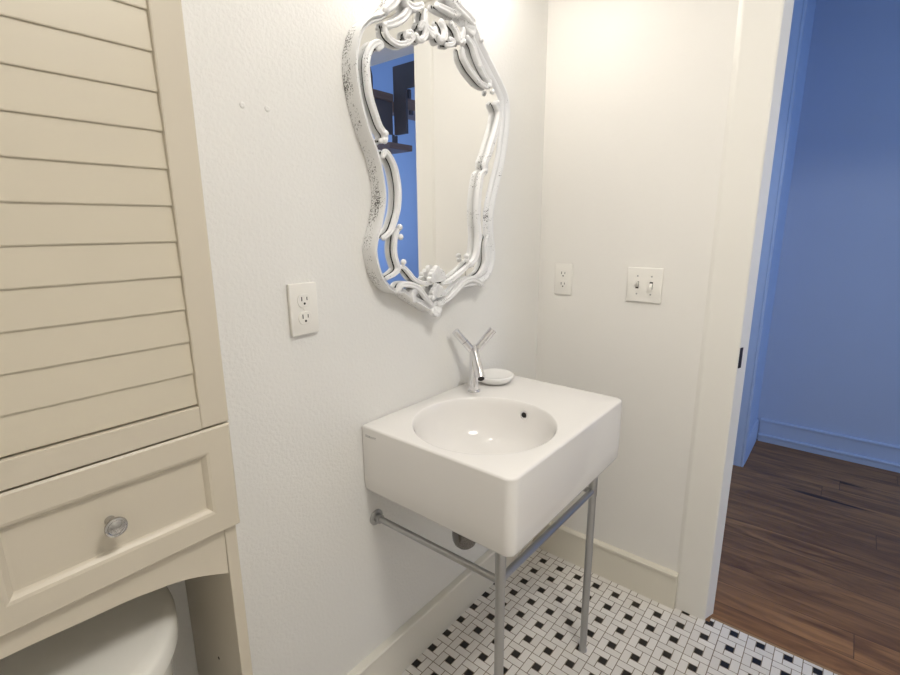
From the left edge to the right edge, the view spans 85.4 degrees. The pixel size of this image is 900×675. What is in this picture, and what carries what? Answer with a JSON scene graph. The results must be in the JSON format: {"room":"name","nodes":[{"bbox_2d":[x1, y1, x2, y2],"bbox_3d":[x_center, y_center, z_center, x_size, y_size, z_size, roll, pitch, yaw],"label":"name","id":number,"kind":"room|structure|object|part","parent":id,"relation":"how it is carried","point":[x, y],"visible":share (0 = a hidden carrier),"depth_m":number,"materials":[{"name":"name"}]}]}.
{"room":"bathroom","nodes":[
{"label":"bathroom","id":0,"kind":"room"},
{"bbox_2d":[167,0,547,674],"bbox_3d":[-0.407,-0.128,1.056,0.100,2.600,2.250,10,16,38],"label":"wall","id":1,"kind":"structure","parent":0,"point":[287,194],"depth_m":1.14,"materials":[{"name":"white paint"}]},
{"bbox_2d":[286,282,318,336],"bbox_3d":[-0.325,-0.063,1.082,0.012,0.115,0.070,10,16,38],"label":"electrical outlet","id":2,"kind":"object","parent":1,"relation":"attached to","point":[301,297],"visible":1,"depth_m":1.07,"materials":[{"name":"white plastic"}]},
{"bbox_2d":[297,294,310,306],"bbox_3d":[-0.321,-0.082,1.075,0.003,0.028,0.034,10,16,38],"label":"receptacle","id":3,"kind":"object","parent":2,"relation":"attached to","point":[303,300],"depth_m":1.07,"materials":[{"name":"white plastic"}]},
{"bbox_2d":[299,311,311,324],"bbox_3d":[-0.321,-0.044,1.083,0.003,0.028,0.034,10,16,38],"label":"receptacle","id":4,"kind":"object","parent":2,"relation":"attached to","point":[305,317],"depth_m":1.08,"materials":[{"name":"white plastic"}]},
{"bbox_2d":[342,0,509,316],"bbox_3d":[-0.018,-0.502,1.330,0.057,0.888,0.624,10,16,38],"label":"wall mirror","id":5,"kind":"object","parent":1,"relation":"attached to","point":[428,104],"visible":1,"depth_m":1.27,"materials":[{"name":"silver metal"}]},
{"bbox_2d":[346,539,532,674],"bbox_3d":[-0.318,1.020,1.317,0.026,0.145,2.150,10,16,38],"label":"baseboard","id":6,"kind":"structure","parent":1,"relation":"attached to","point":[393,656],"depth_m":1.60,"materials":[{"name":"beige paint"}]},
{"bbox_2d":[362,376,621,556],"bbox_3d":[0.144,0.296,1.379,0.464,0.189,0.615,10,16,38],"label":"washbasin","id":7,"kind":"object","parent":1,"relation":"attached to","point":[493,466],"visible":0.98,"depth_m":1.23,"materials":[{"name":"white ceramic"}]},
{"bbox_2d":[452,531,475,549],"bbox_3d":[-0.007,0.475,1.414,0.101,0.172,0.264,-10,16,-37],"label":"trap","id":8,"kind":"object","parent":7,"relation":"attached to","point":[461,542],"visible":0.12,"depth_m":1.31,"materials":[{"name":"silver metal"}]},
{"bbox_2d":[452,327,495,392],"bbox_3d":[0.080,0.073,1.481,0.136,0.202,0.134,10,16,38],"label":"faucet","id":9,"kind":"object","parent":7,"relation":"on","point":[476,372],"visible":1,"depth_m":1.48,"materials":[{"name":"silver metal"}]},
{"bbox_3d":[0.030,-0.004,1.479,0.047,0.049,0.024,-2,13,-8],"label":"handle","id":10,"kind":"part","parent":9,"relation":"part of","materials":[{"name":"silver metal"}]},
{"bbox_3d":[0.059,0.029,1.491,0.048,0.050,0.024,-2,13,-8],"label":"handle arm","id":11,"kind":"part","parent":9,"relation":"part of","materials":[{"name":"silver metal"}]},
{"bbox_3d":[0.082,0.075,1.453,0.025,0.088,0.120,-2,13,-8],"label":"spout","id":12,"kind":"part","parent":9,"relation":"part of","materials":[{"name":"silver metal"}]},
{"bbox_3d":[0.088,0.028,1.495,0.048,0.050,0.024,-2,13,-8],"label":"handle arm","id":13,"kind":"part","parent":9,"relation":"part of","materials":[{"name":"silver metal"}]},
{"bbox_3d":[0.117,-0.007,1.492,0.047,0.049,0.024,-2,13,-8],"label":"handle","id":14,"kind":"part","parent":9,"relation":"part of","materials":[{"name":"silver metal"}]},
{"bbox_2d":[481,368,513,384],"bbox_3d":[0.147,0.133,1.610,0.127,0.028,0.127,10,16,38],"label":"soap dish","id":15,"kind":"object","parent":7,"relation":"on","point":[493,376],"visible":0.77,"depth_m":1.59,"materials":[{"name":"white ceramic"}]},
{"bbox_2d":[536,0,738,570],"bbox_3d":[1.783,-0.455,0.730,4.800,3.350,0.155,10,16,38],"label":"wall","id":16,"kind":"structure","parent":0,"point":[637,91],"depth_m":1.65,"materials":[{"name":"white paint"}]},
{"bbox_2d":[554,263,572,294],"bbox_3d":[0.424,-0.218,1.824,0.070,0.115,0.008,10,16,38],"label":"electrical outlet","id":17,"kind":"object","parent":16,"relation":"attached to","point":[563,272],"visible":1,"depth_m":1.82,"materials":[{"name":"white plastic"}]},
{"bbox_2d":[559,280,566,287],"bbox_3d":[0.423,-0.199,1.826,0.034,0.028,0.003,10,16,38],"label":"receptacle","id":18,"kind":"object","parent":17,"relation":"attached to","point":[562,283],"depth_m":1.82,"materials":[{"name":"white plastic"}]},
{"bbox_2d":[559,270,567,277],"bbox_3d":[0.422,-0.237,1.818,0.034,0.028,0.003,10,16,38],"label":"receptacle","id":19,"kind":"object","parent":17,"relation":"attached to","point":[562,273],"depth_m":1.82,"materials":[{"name":"white plastic"}]},
{"bbox_2d":[533,521,678,608],"bbox_3d":[1.263,0.992,1.390,2.329,0.142,0.024,10,16,38],"label":"baseboard","id":20,"kind":"structure","parent":16,"relation":"attached to","point":[658,583],"depth_m":1.88,"materials":[{"name":"beige paint"}]},
{"bbox_2d":[626,267,663,303],"bbox_3d":[0.650,-0.175,1.636,0.115,0.116,0.018,10,16,38],"label":"light switch","id":21,"kind":"object","parent":16,"relation":"attached to","point":[643,284],"visible":1,"depth_m":1.64,"materials":[{"name":"white plastic"}]},
{"bbox_2d":[675,0,793,619],"bbox_3d":[1.233,-0.077,1.292,0.975,2.271,0.202,10,16,38],"label":"door frame","id":22,"kind":"structure","parent":16,"relation":"in","point":[763,27],"depth_m":1.48,"materials":[{"name":"white paint"}]},
{"bbox_3d":[0.897,0.064,1.510,0.022,0.065,0.002,-8,15,-30],"label":"strike plate","id":23,"kind":"part","parent":22,"relation":"part of","materials":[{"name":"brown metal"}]},
{"bbox_2d":[401,439,899,674],"bbox_3d":[1.678,1.186,0.959,5.000,0.050,4.085,10,16,38],"label":"floor","id":24,"kind":"structure","parent":0,"point":[809,568],"depth_m":1.79,"materials":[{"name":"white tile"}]},
{"bbox_2d":[0,586,177,674],"bbox_3d":[-0.427,0.885,0.574,0.698,0.741,0.514,10,16,38],"label":"toilet","id":25,"kind":"object","parent":24,"relation":"on","point":[139,635],"visible":0.91,"depth_m":0.74,"materials":[{"name":"white ceramic"}]},
{"bbox_3d":[-0.609,0.689,0.681,0.215,0.309,0.480,10,16,38],"label":"tank","id":26,"kind":"part","parent":25,"relation":"part of","materials":[{"name":"white ceramic"}]},
{"bbox_2d":[0,0,252,674],"bbox_3d":[-0.623,0.324,0.610,0.235,1.822,0.674,10,16,38],"label":"tall cabinet","id":27,"kind":"object","parent":24,"relation":"on","point":[118,484],"visible":1,"depth_m":0.62,"materials":[{"name":"beige paint"}]},
{"bbox_3d":[-0.454,-0.189,0.564,0.010,0.632,0.240,10,16,38],"label":"louver panel","id":28,"kind":"part","parent":27,"relation":"part of","materials":[{"name":"beige paint"}]},
{"bbox_3d":[-0.454,-0.197,0.562,0.019,0.724,0.322,10,16,38],"label":"door","id":29,"kind":"part","parent":27,"relation":"part of","materials":[{"name":"beige paint"}]},
{"bbox_3d":[-0.446,0.248,0.647,0.028,0.027,0.027,10,16,38],"label":"knob","id":30,"kind":"part","parent":27,"relation":"part of","materials":[{"name":"silver metal"}]},
{"bbox_3d":[-0.452,0.244,0.663,0.020,0.176,0.322,10,16,38],"label":"drawer","id":31,"kind":"part","parent":27,"relation":"part of","materials":[{"name":"beige paint"}]},
{"bbox_3d":[-0.438,0.279,0.854,0.206,1.800,0.020,10,16,38],"label":"panel","id":32,"kind":"part","parent":27,"relation":"part of","materials":[{"name":"beige paint"}]},
{"bbox_2d":[370,477,597,674],"bbox_3d":[0.119,0.716,1.466,0.432,0.666,0.538,10,16,38],"label":"stand","id":33,"kind":"object","parent":24,"relation":"on","point":[502,573],"visible":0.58,"depth_m":1.24,"materials":[{"name":"grey metal"}]},
{"bbox_3d":[-0.046,0.526,1.233,0.414,0.023,0.017,10,16,38],"label":"rail","id":34,"kind":"part","parent":33,"relation":"part of","materials":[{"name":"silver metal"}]},
{"bbox_3d":[0.116,0.786,1.157,0.026,0.666,0.026,10,16,38],"label":"leg","id":35,"kind":"part","parent":33,"relation":"part of","materials":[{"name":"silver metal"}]},
{"bbox_3d":[0.272,0.504,1.287,0.018,0.018,0.493,10,17,39],"label":"rail","id":36,"kind":"part","parent":33,"relation":"part of","materials":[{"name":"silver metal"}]},
{"bbox_3d":[0.432,0.700,1.525,0.026,0.666,0.026,10,16,38],"label":"leg","id":37,"kind":"part","parent":33,"relation":"part of","materials":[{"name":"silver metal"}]},
{"bbox_2d":[711,617,841,674],"bbox_3d":[1.212,1.042,1.495,0.744,0.004,0.008,10,16,38],"label":"threshold","id":38,"kind":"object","parent":24,"relation":"on","point":[729,625],"depth_m":1.60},
{"bbox_2d":[749,0,815,431],"bbox_3d":[1.351,-0.968,2.991,1.190,3.350,0.480,10,16,38],"label":"wall","id":39,"kind":"structure","parent":0,"point":[812,3],"depth_m":2.72,"materials":[{"name":"blue paint"}]},
{"bbox_2d":[745,419,758,462],"bbox_3d":[1.833,0.625,2.969,0.014,0.145,0.405,10,16,38],"label":"baseboard","id":40,"kind":"structure","parent":39,"relation":"attached to","point":[752,438],"depth_m":2.96,"materials":[{"name":"blue paint"}]},
{"bbox_2d":[733,0,808,466],"bbox_3d":[1.635,-0.878,2.474,0.114,3.300,0.059,10,16,38],"label":"trim","id":41,"kind":"structure","parent":39,"relation":"attached to","point":[800,9],"depth_m":2.50,"materials":[{"name":"blue paint"}]},
{"bbox_2d":[757,0,899,445],"bbox_3d":[2.930,-0.775,2.090,5.000,3.350,0.100,10,16,38],"label":"wall","id":42,"kind":"structure","parent":0,"point":[832,363],"depth_m":2.70,"materials":[{"name":"blue paint"}]},
{"bbox_2d":[758,418,899,472],"bbox_3d":[3.368,0.832,2.011,3.590,0.145,0.032,10,16,38],"label":"baseboard","id":43,"kind":"structure","parent":42,"relation":"attached to","point":[875,454],"depth_m":2.89,"materials":[{"name":"blue paint"}]}
]}

